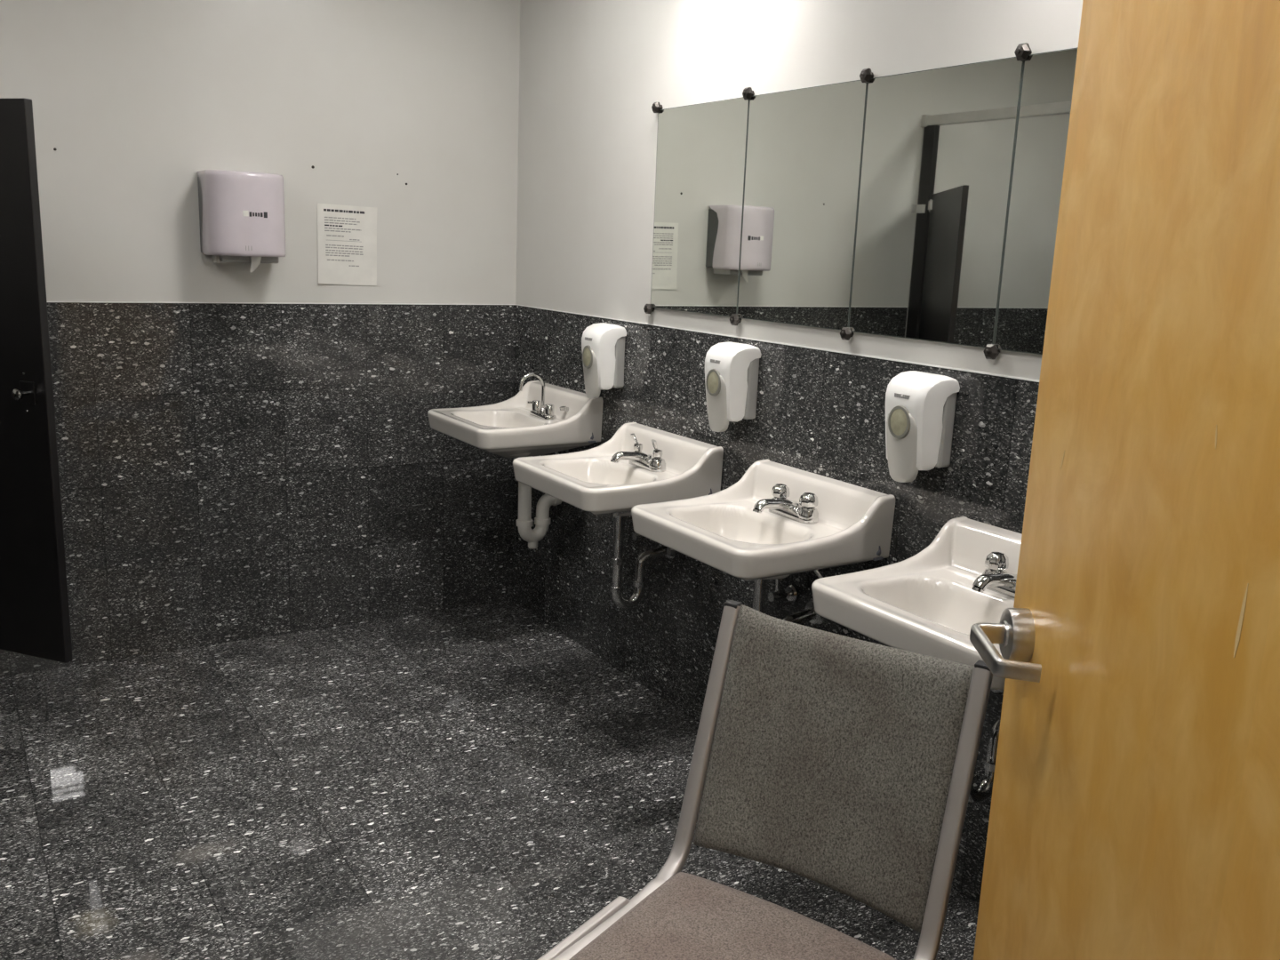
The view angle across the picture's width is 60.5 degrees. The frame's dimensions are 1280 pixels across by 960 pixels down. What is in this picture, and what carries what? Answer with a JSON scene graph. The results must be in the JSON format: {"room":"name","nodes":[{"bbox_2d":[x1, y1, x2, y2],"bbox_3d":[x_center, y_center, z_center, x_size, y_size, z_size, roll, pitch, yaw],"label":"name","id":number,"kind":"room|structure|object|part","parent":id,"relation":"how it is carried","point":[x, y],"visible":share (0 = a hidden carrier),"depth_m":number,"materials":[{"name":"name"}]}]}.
{"room":"public restroom","nodes":[
{"label":"public restroom","id":0,"kind":"room"},
{"bbox_2d":[0,0,519,676],"bbox_3d":[-2.125,-0.633,3.377,3.800,2.600,0.124,-5,14,-32],"label":"wall","id":1,"kind":"structure","parent":0,"point":[243,454],"depth_m":3.86,"materials":[{"name":"paint"}]},
{"bbox_2d":[197,169,286,271],"bbox_3d":[-1.316,-0.855,3.650,0.248,0.321,0.210,-5,14,-32],"label":"paper towel dispenser","id":2,"kind":"object","parent":1,"relation":"attached to","point":[242,213],"visible":1,"depth_m":3.56,"materials":[{"name":"grey plastic"}]},
{"bbox_3d":[-1.396,-0.734,3.622,0.024,0.030,0.024,-5,14,-32],"label":"lock knob","id":3,"kind":"part","parent":2,"relation":"part of","materials":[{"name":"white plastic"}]},
{"bbox_2d":[219,255,279,263],"bbox_3d":[-1.323,-0.750,3.690,0.185,0.036,0.120,-5,14,-32],"label":"outlet","id":4,"kind":"object","parent":2,"relation":"attached to","point":[222,258],"depth_m":3.64,"materials":[{"name":"grey plastic"}]},
{"bbox_2d":[317,203,377,285],"bbox_3d":[-1.051,-0.844,3.948,0.219,0.283,0.008,-5,14,-31],"label":"paper notice","id":5,"kind":"object","parent":1,"relation":"attached to","point":[347,235],"visible":1,"depth_m":3.95,"materials":[{"name":"white paper"}]},
{"bbox_2d":[323,208,364,214],"bbox_3d":[-1.055,-0.959,3.919,0.148,0.010,0.002,-5,14,-32],"label":"print","id":6,"kind":"object","parent":5,"relation":"on","point":[325,211],"depth_m":3.92},
{"bbox_2d":[324,216,363,266],"bbox_3d":[-1.062,-0.854,3.941,0.139,0.172,0.003,-5,14,-32],"label":"print","id":7,"kind":"object","parent":5,"relation":"attached to","point":[343,236],"depth_m":3.94},
{"bbox_2d":[0,599,979,959],"bbox_3d":[-0.544,1.286,1.143,3.800,0.100,6.000,-5,14,-32],"label":"floor","id":8,"kind":"structure","parent":0,"point":[476,781],"depth_m":2.89,"materials":[{"name":"stone"}]},
{"bbox_2d":[537,600,992,959],"bbox_3d":[0.161,0.712,1.625,0.489,0.876,0.622,10,14,33],"label":"chair","id":9,"kind":"object","parent":8,"relation":"on","point":[844,764],"visible":0.99,"depth_m":1.73,"materials":[{"name":"fabric"}]},
{"bbox_3d":[-0.106,0.704,1.651,0.020,0.032,0.303,10,14,33],"label":"seat rail","id":10,"kind":"part","parent":9,"relation":"part of","materials":[{"name":"metal"}]},
{"bbox_3d":[-0.022,0.672,1.736,0.028,0.856,0.600,10,14,33],"label":"frame","id":11,"kind":"part","parent":9,"relation":"part of","materials":[{"name":"metal"}]},
{"bbox_3d":[0.114,0.724,1.559,0.421,0.056,0.446,10,14,33],"label":"seat","id":12,"kind":"part","parent":9,"relation":"part of","materials":[{"name":"grey fabric"}]},
{"bbox_3d":[0.304,0.445,1.767,0.411,0.399,0.149,10,14,33],"label":"backrest","id":13,"kind":"part","parent":9,"relation":"part of","materials":[{"name":"grey fabric"}]},
{"bbox_3d":[0.334,0.737,1.498,0.028,0.856,0.600,10,14,33],"label":"frame","id":14,"kind":"part","parent":9,"relation":"part of","materials":[{"name":"metal"}]},
{"bbox_3d":[-2.320,-0.340,3.192,0.072,2.090,0.079,-5,14,-32],"label":"post","id":15,"kind":"object","parent":8,"relation":"on","visible":0},
{"bbox_2d":[0,97,72,663],"bbox_3d":[-1.937,-0.262,3.001,0.811,1.486,0.073,7,13,20],"label":"door","id":16,"kind":"structure","parent":15,"relation":"attached to","point":[35,621],"depth_m":2.92,"materials":[{"name":"black laminate"}]},
{"bbox_3d":[-1.615,-0.225,2.868,0.030,0.030,0.043,7,13,19],"label":"latch knob","id":17,"kind":"part","parent":16,"relation":"part of","materials":[{"name":"silver metal"}]},
{"bbox_3d":[-1.612,-0.230,2.890,0.050,0.060,0.004,7,13,19],"label":"latch plate","id":18,"kind":"part","parent":16,"relation":"part of","materials":[{"name":"metal"}]},
{"bbox_2d":[511,0,1082,904],"bbox_3d":[1.162,-0.188,1.900,0.124,2.600,6.240,-5,14,-32],"label":"wall","id":19,"kind":"structure","parent":0,"point":[592,73],"depth_m":3.35,"materials":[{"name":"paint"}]},
{"bbox_2d":[427,372,603,548],"bbox_3d":[-0.466,-0.060,3.961,0.461,0.652,0.508,-5,14,-32],"label":"sink","id":20,"kind":"object","parent":19,"relation":"attached to","point":[542,418],"visible":0.95,"depth_m":3.91,"materials":[{"name":"white ceramic"}]},
{"bbox_2d":[427,380,603,458],"bbox_3d":[-0.462,-0.206,3.930,0.459,0.230,0.508,-5,14,-32],"label":"basin","id":21,"kind":"object","parent":20,"relation":"in","point":[541,419],"depth_m":3.84,"materials":[{"name":"white ceramic"}]},
{"bbox_2d":[518,372,556,419],"bbox_3d":[-0.383,-0.305,3.957,0.127,0.165,0.154,-5,14,-32],"label":"faucet","id":22,"kind":"object","parent":20,"relation":"on","point":[541,410],"depth_m":3.97,"materials":[{"name":"silver metal"}]},
{"bbox_2d":[581,322,626,399],"bbox_3d":[-0.133,-0.402,3.708,0.113,0.250,0.144,-5,14,-32],"label":"soap dispenser","id":23,"kind":"object","parent":19,"relation":"attached to","point":[603,344],"visible":1,"depth_m":3.66,"materials":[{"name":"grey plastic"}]},
{"bbox_3d":[-0.167,-0.357,3.696,0.033,0.164,0.099,-5,14,-32],"label":"push lever","id":24,"kind":"part","parent":23,"relation":"part of","materials":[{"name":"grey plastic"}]},
{"bbox_3d":[-0.102,-0.415,3.725,0.039,0.192,0.138,-5,14,-32],"label":"plate","id":25,"kind":"part","parent":23,"relation":"part of","materials":[{"name":"grey plastic"}]},
{"bbox_2d":[512,421,723,608],"bbox_3d":[-0.092,0.143,3.393,0.459,0.556,0.508,-5,14,-32],"label":"sink","id":26,"kind":"object","parent":19,"relation":"attached to","point":[640,464],"visible":0.88,"depth_m":3.36,"materials":[{"name":"white ceramic"}]},
{"bbox_2d":[512,421,723,518],"bbox_3d":[-0.086,-0.016,3.359,0.459,0.230,0.508,-5,14,-32],"label":"basin","id":27,"kind":"object","parent":26,"relation":"in","point":[640,464],"depth_m":3.32,"materials":[{"name":"white ceramic"}]},
{"bbox_2d":[610,433,666,471],"bbox_3d":[-0.020,-0.082,3.386,0.160,0.101,0.170,-5,14,-32],"label":"faucet","id":28,"kind":"object","parent":26,"relation":"on","point":[644,458],"depth_m":3.38,"materials":[{"name":"silver metal"}]},
{"bbox_2d":[643,304,654,313],"bbox_3d":[0.027,-0.548,3.515,0.032,0.032,0.037,-5,14,-32],"label":"mirror clip","id":29,"kind":"object","parent":19,"relation":"attached to","point":[648,309],"visible":1,"depth_m":3.50,"materials":[{"name":"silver metal"}]},
{"bbox_2d":[651,102,663,112],"bbox_3d":[0.051,-1.149,3.388,0.032,0.032,0.037,-5,14,-32],"label":"mirror clip","id":30,"kind":"object","parent":19,"relation":"attached to","point":[656,107],"visible":1,"depth_m":3.38,"materials":[{"name":"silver metal"}]},
{"bbox_2d":[650,96,749,316],"bbox_3d":[0.169,-0.804,3.268,0.006,0.603,0.455,-5,14,-32],"label":"wall mirror","id":31,"kind":"object","parent":19,"relation":"attached to","point":[701,148],"visible":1,"depth_m":3.25,"materials":[{"name":"silver glass"}]},
{"bbox_2d":[704,341,761,431],"bbox_3d":[0.250,-0.263,3.118,0.113,0.250,0.144,-5,14,-32],"label":"soap dispenser","id":32,"kind":"object","parent":19,"relation":"attached to","point":[732,369],"visible":1,"depth_m":3.07,"materials":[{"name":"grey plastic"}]},
{"bbox_3d":[0.216,-0.218,3.107,0.033,0.164,0.099,-5,14,-32],"label":"push lever","id":33,"kind":"part","parent":32,"relation":"part of","materials":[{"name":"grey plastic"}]},
{"bbox_3d":[0.281,-0.277,3.135,0.039,0.192,0.138,-5,14,-32],"label":"plate","id":34,"kind":"part","parent":32,"relation":"part of","materials":[{"name":"grey plastic"}]},
{"bbox_2d":[729,313,741,325],"bbox_3d":[0.272,-0.458,3.139,0.032,0.032,0.037,-5,14,-32],"label":"mirror clip","id":35,"kind":"object","parent":19,"relation":"attached to","point":[734,319],"visible":1,"depth_m":3.13,"materials":[{"name":"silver metal"}]},
{"bbox_2d":[742,87,754,100],"bbox_3d":[0.295,-1.060,3.011,0.032,0.032,0.037,-5,14,-32],"label":"mirror clip","id":36,"kind":"object","parent":19,"relation":"attached to","point":[748,92],"visible":1,"depth_m":3.00,"materials":[{"name":"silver metal"}]},
{"bbox_2d":[631,458,895,624],"bbox_3d":[0.282,0.278,2.816,0.459,0.556,0.508,-5,14,-32],"label":"sink","id":37,"kind":"object","parent":19,"relation":"attached to","point":[779,521],"visible":0.98,"depth_m":2.77,"materials":[{"name":"white ceramic"}]},
{"bbox_2d":[752,483,818,524],"bbox_3d":[0.354,0.064,2.812,0.160,0.079,0.170,-5,14,-32],"label":"faucet","id":38,"kind":"object","parent":37,"relation":"on","point":[786,508],"depth_m":2.80,"materials":[{"name":"silver metal"}]},
{"bbox_2d":[737,80,867,330],"bbox_3d":[0.414,-0.714,2.890,0.006,0.603,0.459,-5,14,-32],"label":"wall mirror","id":39,"kind":"object","parent":19,"relation":"attached to","point":[804,159],"visible":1,"depth_m":2.87,"materials":[{"name":"silver glass"}]},
{"bbox_2d":[840,327,853,340],"bbox_3d":[0.518,-0.368,2.760,0.032,0.032,0.037,-5,14,-32],"label":"mirror clip","id":40,"kind":"object","parent":19,"relation":"attached to","point":[845,333],"visible":1,"depth_m":2.75,"materials":[{"name":"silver metal"}]},
{"bbox_2d":[859,68,873,82],"bbox_3d":[0.542,-0.969,2.632,0.032,0.032,0.037,-5,14,-32],"label":"mirror clip","id":41,"kind":"object","parent":19,"relation":"attached to","point":[866,75],"visible":1,"depth_m":2.62,"materials":[{"name":"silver metal"}]},
{"bbox_2d":[811,516,1022,804],"bbox_3d":[0.661,0.419,2.233,0.459,0.556,0.508,-5,14,-32],"label":"sink","id":42,"kind":"object","parent":19,"relation":"attached to","point":[929,602],"visible":0.45,"depth_m":2.30,"materials":[{"name":"white ceramic"}]},
{"bbox_2d":[811,516,1022,690],"bbox_3d":[0.667,0.260,2.200,0.459,0.230,0.508,-5,14,-32],"label":"basin","id":43,"kind":"object","parent":42,"relation":"in","point":[929,602],"depth_m":2.29,"materials":[{"name":"white ceramic"}]},
{"bbox_2d":[971,551,1016,598],"bbox_3d":[0.733,0.204,2.229,0.160,0.079,0.170,-5,14,-32],"label":"faucet","id":44,"kind":"object","parent":42,"relation":"on","point":[998,580],"depth_m":2.26,"materials":[{"name":"silver metal"}]},
{"bbox_2d":[885,370,959,482],"bbox_3d":[0.633,-0.121,2.529,0.113,0.250,0.144,-5,14,-32],"label":"soap dispenser","id":45,"kind":"object","parent":19,"relation":"attached to","point":[920,406],"visible":1,"depth_m":2.49,"materials":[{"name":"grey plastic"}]},
{"bbox_3d":[0.599,-0.076,2.518,0.033,0.164,0.099,-5,14,-32],"label":"push lever","id":46,"kind":"part","parent":45,"relation":"part of","materials":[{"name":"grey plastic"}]},
{"bbox_3d":[0.664,-0.135,2.546,0.039,0.192,0.138,-5,14,-32],"label":"plate","id":47,"kind":"part","parent":45,"relation":"part of","materials":[{"name":"grey plastic"}]},
{"bbox_2d":[848,56,1023,347],"bbox_3d":[0.660,-0.624,2.513,0.006,0.603,0.455,-5,14,-32],"label":"wall mirror","id":48,"kind":"object","parent":19,"relation":"attached to","point":[939,144],"visible":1,"depth_m":2.49,"materials":[{"name":"silver glass"}]},
{"bbox_2d":[983,344,999,359],"bbox_3d":[0.762,-0.278,2.384,0.032,0.032,0.037,-5,14,-32],"label":"mirror clip","id":49,"kind":"object","parent":19,"relation":"attached to","point":[991,351],"visible":1,"depth_m":2.37,"materials":[{"name":"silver metal"}]},
{"bbox_2d":[1014,42,1031,60],"bbox_3d":[0.786,-0.879,2.256,0.032,0.032,0.037,-5,14,-32],"label":"mirror clip","id":50,"kind":"object","parent":19,"relation":"attached to","point":[1022,51],"visible":1,"depth_m":2.25,"materials":[{"name":"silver metal"}]},
{"bbox_2d":[994,48,1077,354],"bbox_3d":[0.904,-0.535,2.136,0.006,0.603,0.456,-5,14,-32],"label":"wall mirror","id":51,"kind":"object","parent":19,"relation":"attached to","point":[1048,77],"visible":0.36,"depth_m":2.27,"materials":[{"name":"silver glass"}]},
{"bbox_3d":[1.059,0.056,0.732,1.325,2.600,0.134,-5,14,-32],"label":"wall","id":52,"kind":"structure","parent":0,"visible":0},
{"bbox_2d":[969,0,1279,959],"bbox_3d":[0.491,0.209,0.997,0.189,2.130,0.926,3,12,3],"label":"wooden door","id":53,"kind":"structure","parent":52,"relation":"in","point":[1134,814],"depth_m":1.03,"materials":[{"name":"brown wood"}]},
{"bbox_3d":[0.443,0.208,1.338,0.056,0.027,0.134,3,12,3],"label":"lever","id":54,"kind":"part","parent":53,"relation":"part of","materials":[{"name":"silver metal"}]},
{"bbox_3d":[0.476,0.197,1.395,0.030,0.068,0.068,3,12,3],"label":"door handle","id":55,"kind":"part","parent":53,"relation":"part of","materials":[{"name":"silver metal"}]}
]}

